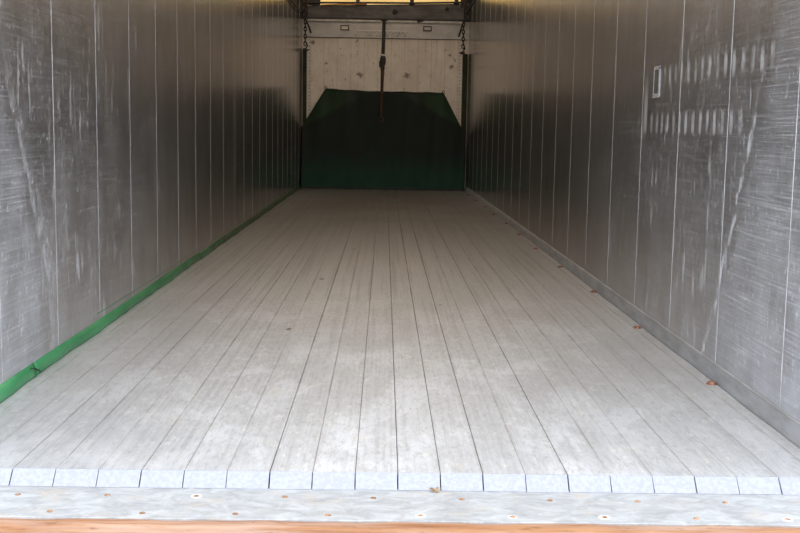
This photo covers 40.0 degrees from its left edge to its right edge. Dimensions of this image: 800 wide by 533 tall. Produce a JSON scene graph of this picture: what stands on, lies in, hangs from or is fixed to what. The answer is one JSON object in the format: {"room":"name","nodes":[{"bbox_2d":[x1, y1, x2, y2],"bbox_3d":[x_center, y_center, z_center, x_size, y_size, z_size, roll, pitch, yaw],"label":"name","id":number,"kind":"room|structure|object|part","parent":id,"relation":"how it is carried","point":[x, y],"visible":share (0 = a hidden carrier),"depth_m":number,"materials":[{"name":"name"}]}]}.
{"room":"cargo space","nodes":[
{"label":"cargo space","id":0,"kind":"room"},
{"bbox_2d":[0,0,301,383],"bbox_3d":[-1.359,-1.700,9.597,0.095,2.980,13.936,1,7,-1],"label":"wall","id":1,"kind":"structure","parent":0,"point":[135,134],"depth_m":5.24,"materials":[{"name":"metal"}]},
{"bbox_2d":[0,185,300,402],"bbox_3d":[-1.375,-0.354,9.559,0.023,0.077,13.486,1,7,-1],"label":"baseboard","id":2,"kind":"structure","parent":1,"relation":"attached to","point":[13,384],"depth_m":4.91,"materials":[{"name":"green metal"}]},
{"bbox_2d":[290,0,303,12],"bbox_3d":[-1.383,-3.503,14.531,0.037,0.138,2.348,1,7,0],"label":"rope","id":3,"kind":"object","parent":1,"relation":"attached to","point":[291,1],"visible":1,"depth_m":14.61,"materials":[{"name":"black fabric"}]},
{"bbox_2d":[300,0,307,18],"bbox_3d":[-1.374,-3.751,15.728,0.111,0.405,0.140,1,7,-1],"label":"bracket","id":4,"kind":"object","parent":1,"relation":"attached to","point":[303,3],"visible":1,"depth_m":15.70,"materials":[{"name":"black metal"}]},
{"bbox_2d":[303,19,309,51],"bbox_3d":[-1.352,-3.372,15.907,0.095,0.524,0.053,1,7,-1],"label":"chain","id":5,"kind":"object","parent":4,"relation":"hanging from","point":[305,49],"visible":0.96,"depth_m":15.91,"materials":[{"name":"black metal"}]},
{"bbox_2d":[302,19,468,174],"bbox_3d":[-0.230,-2.367,16.457,2.470,2.635,0.070,1,7,-1],"label":"wall","id":6,"kind":"structure","parent":0,"point":[417,60],"depth_m":16.36,"materials":[{"name":"white paint"}]},
{"bbox_2d":[340,25,348,29],"bbox_3d":[-0.820,-3.538,16.279,0.124,0.072,0.010,1,7,-1],"label":"plate","id":7,"kind":"object","parent":6,"relation":"attached to","point":[342,27],"visible":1,"depth_m":16.28,"materials":[{"name":"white metal"}]},
{"bbox_2d":[423,26,431,30],"bbox_3d":[0.407,-3.528,16.298,0.124,0.072,0.010,1,7,-1],"label":"plate","id":8,"kind":"object","parent":6,"relation":"attached to","point":[425,28],"visible":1,"depth_m":16.30,"materials":[{"name":"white metal"}]},
{"bbox_2d":[320,0,460,4],"bbox_3d":[-0.205,-3.887,16.327,2.470,0.445,0.010,1,7,-1],"label":"ceiling","id":9,"kind":"structure","parent":0,"point":[320,0],"depth_m":16.32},
{"bbox_2d":[0,188,799,494],"bbox_3d":[-0.155,-0.270,9.733,2.470,0.109,13.855,1,7,-1],"label":"floor","id":10,"kind":"structure","parent":0,"point":[341,339],"depth_m":3.91,"materials":[{"name":"wood"}]},
{"bbox_3d":[-1.361,-0.316,9.721,0.052,0.036,13.796,1,7,-1],"label":"rail","id":11,"kind":"part","parent":10,"relation":"part of","materials":[{"name":"wood"}]},
{"bbox_2d":[303,48,306,122],"bbox_3d":[-1.427,-2.214,16.424,0.056,2.060,0.029,1,7,-1],"label":"post","id":12,"kind":"object","parent":10,"relation":"on","point":[304,53],"visible":0.4,"depth_m":16.35,"materials":[{"name":"black metal"}]},
{"bbox_2d":[301,86,465,190],"bbox_3d":[-0.246,-1.873,16.132,2.429,1.494,0.214,1,7,-1],"label":"sheet","id":13,"kind":"object","parent":10,"relation":"on","point":[419,143],"visible":0.99,"depth_m":16.16,"materials":[{"name":"green fabric"}]},
{"bbox_2d":[0,518,799,532],"bbox_3d":[-0.059,0.709,2.756,2.530,0.224,0.306,1,7,-1],"label":"beam","id":14,"kind":"structure","parent":10,"relation":"attached to","point":[7,525],"depth_m":2.60,"materials":[{"name":"paint"}]},
{"bbox_2d":[0,483,799,527],"bbox_3d":[-0.058,0.601,2.785,2.530,0.022,0.286,1,7,-1],"label":"plate","id":15,"kind":"object","parent":14,"relation":"on","point":[16,502],"visible":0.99,"depth_m":2.74,"materials":[{"name":"paint"}]},
{"bbox_2d":[428,487,439,492],"bbox_3d":[0.090,0.579,2.855,0.034,0.013,0.019,1,7,-1],"label":"debris","id":16,"kind":"object","parent":15,"relation":"on","point":[436,489],"visible":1,"depth_m":2.85,"materials":[{"name":"beige"}]},
{"bbox_2d":[461,54,467,189],"bbox_3d":[0.953,-2.159,16.464,0.075,2.020,0.029,1,7,-1],"label":"post","id":17,"kind":"object","parent":10,"relation":"on","point":[465,56],"visible":0.58,"depth_m":16.40,"materials":[{"name":"black metal"}]},
{"bbox_3d":[1.050,-0.281,9.759,0.058,0.036,13.796,1,7,-1],"label":"rail","id":18,"kind":"part","parent":10,"relation":"part of","materials":[{"name":"wood"}]},
{"bbox_2d":[465,0,799,421],"bbox_3d":[1.095,-1.664,9.636,0.095,2.980,13.936,1,7,-1],"label":"wall","id":19,"kind":"structure","parent":0,"point":[684,202],"depth_m":4.83,"materials":[{"name":"metal"}]},
{"bbox_2d":[463,0,471,21],"bbox_3d":[0.974,-3.716,15.765,0.116,0.405,0.140,1,7,-1],"label":"bracket","id":20,"kind":"object","parent":19,"relation":"attached to","point":[467,17],"visible":0.85,"depth_m":15.74,"materials":[{"name":"black metal"}]},
{"bbox_2d":[459,22,464,54],"bbox_3d":[0.907,-3.340,15.942,0.094,0.522,0.053,1,7,-1],"label":"chain","id":21,"kind":"object","parent":20,"relation":"hanging from","point":[462,52],"visible":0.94,"depth_m":15.94,"materials":[{"name":"black metal"}]},
{"bbox_2d":[466,0,475,13],"bbox_3d":[1.002,-3.612,14.978,0.053,0.193,1.396,1,7,-4],"label":"rope","id":22,"kind":"object","parent":19,"relation":"attached to","point":[473,2],"visible":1,"depth_m":15.30,"materials":[{"name":"black fabric"}]},
{"bbox_2d":[466,187,799,447],"bbox_3d":[1.074,-0.312,9.604,0.021,0.064,13.496,1,7,-1],"label":"baseboard","id":23,"kind":"structure","parent":19,"relation":"attached to","point":[789,427],"depth_m":4.45,"materials":[{"name":"grey metal"}]},
{"bbox_2d":[652,66,660,97],"bbox_3d":[1.163,-0.835,4.976,0.007,0.140,0.120,1,7,-1],"label":"wall slot","id":24,"kind":"object","parent":19,"relation":"attached to","point":[657,70],"visible":1,"depth_m":4.97,"materials":[{"name":"metal"}]},
{"bbox_3d":[-0.108,-3.220,9.505,2.570,0.096,13.856,1,7,-1],"label":"ceiling","id":25,"kind":"structure","parent":0,"visible":0},
{"bbox_2d":[307,0,463,22],"bbox_3d":[-0.201,-3.721,15.744,2.235,0.451,0.148,1,7,-1],"label":"roof beam","id":26,"kind":"structure","parent":25,"relation":"attached to","point":[419,12],"depth_m":15.71,"materials":[{"name":"metal"}]},
{"bbox_2d":[378,18,387,121],"bbox_3d":[-0.245,-2.808,15.769,0.115,1.470,0.104,1,7,-1],"label":"strap","id":27,"kind":"object","parent":26,"relation":"hanging from","point":[382,62],"visible":1,"depth_m":15.72,"materials":[{"name":"black fabric"}]},
{"bbox_3d":[-0.256,-2.489,15.801,0.050,0.681,0.050,8,10,44],"label":"rod","id":28,"kind":"part","parent":27,"relation":"part of","materials":[{"name":"brown metal"}]},
{"bbox_3d":[-0.202,-3.768,15.687,2.221,0.072,0.028,1,7,-1],"label":"rail","id":29,"kind":"part","parent":26,"relation":"part of","materials":[{"name":"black metal"}]}
]}

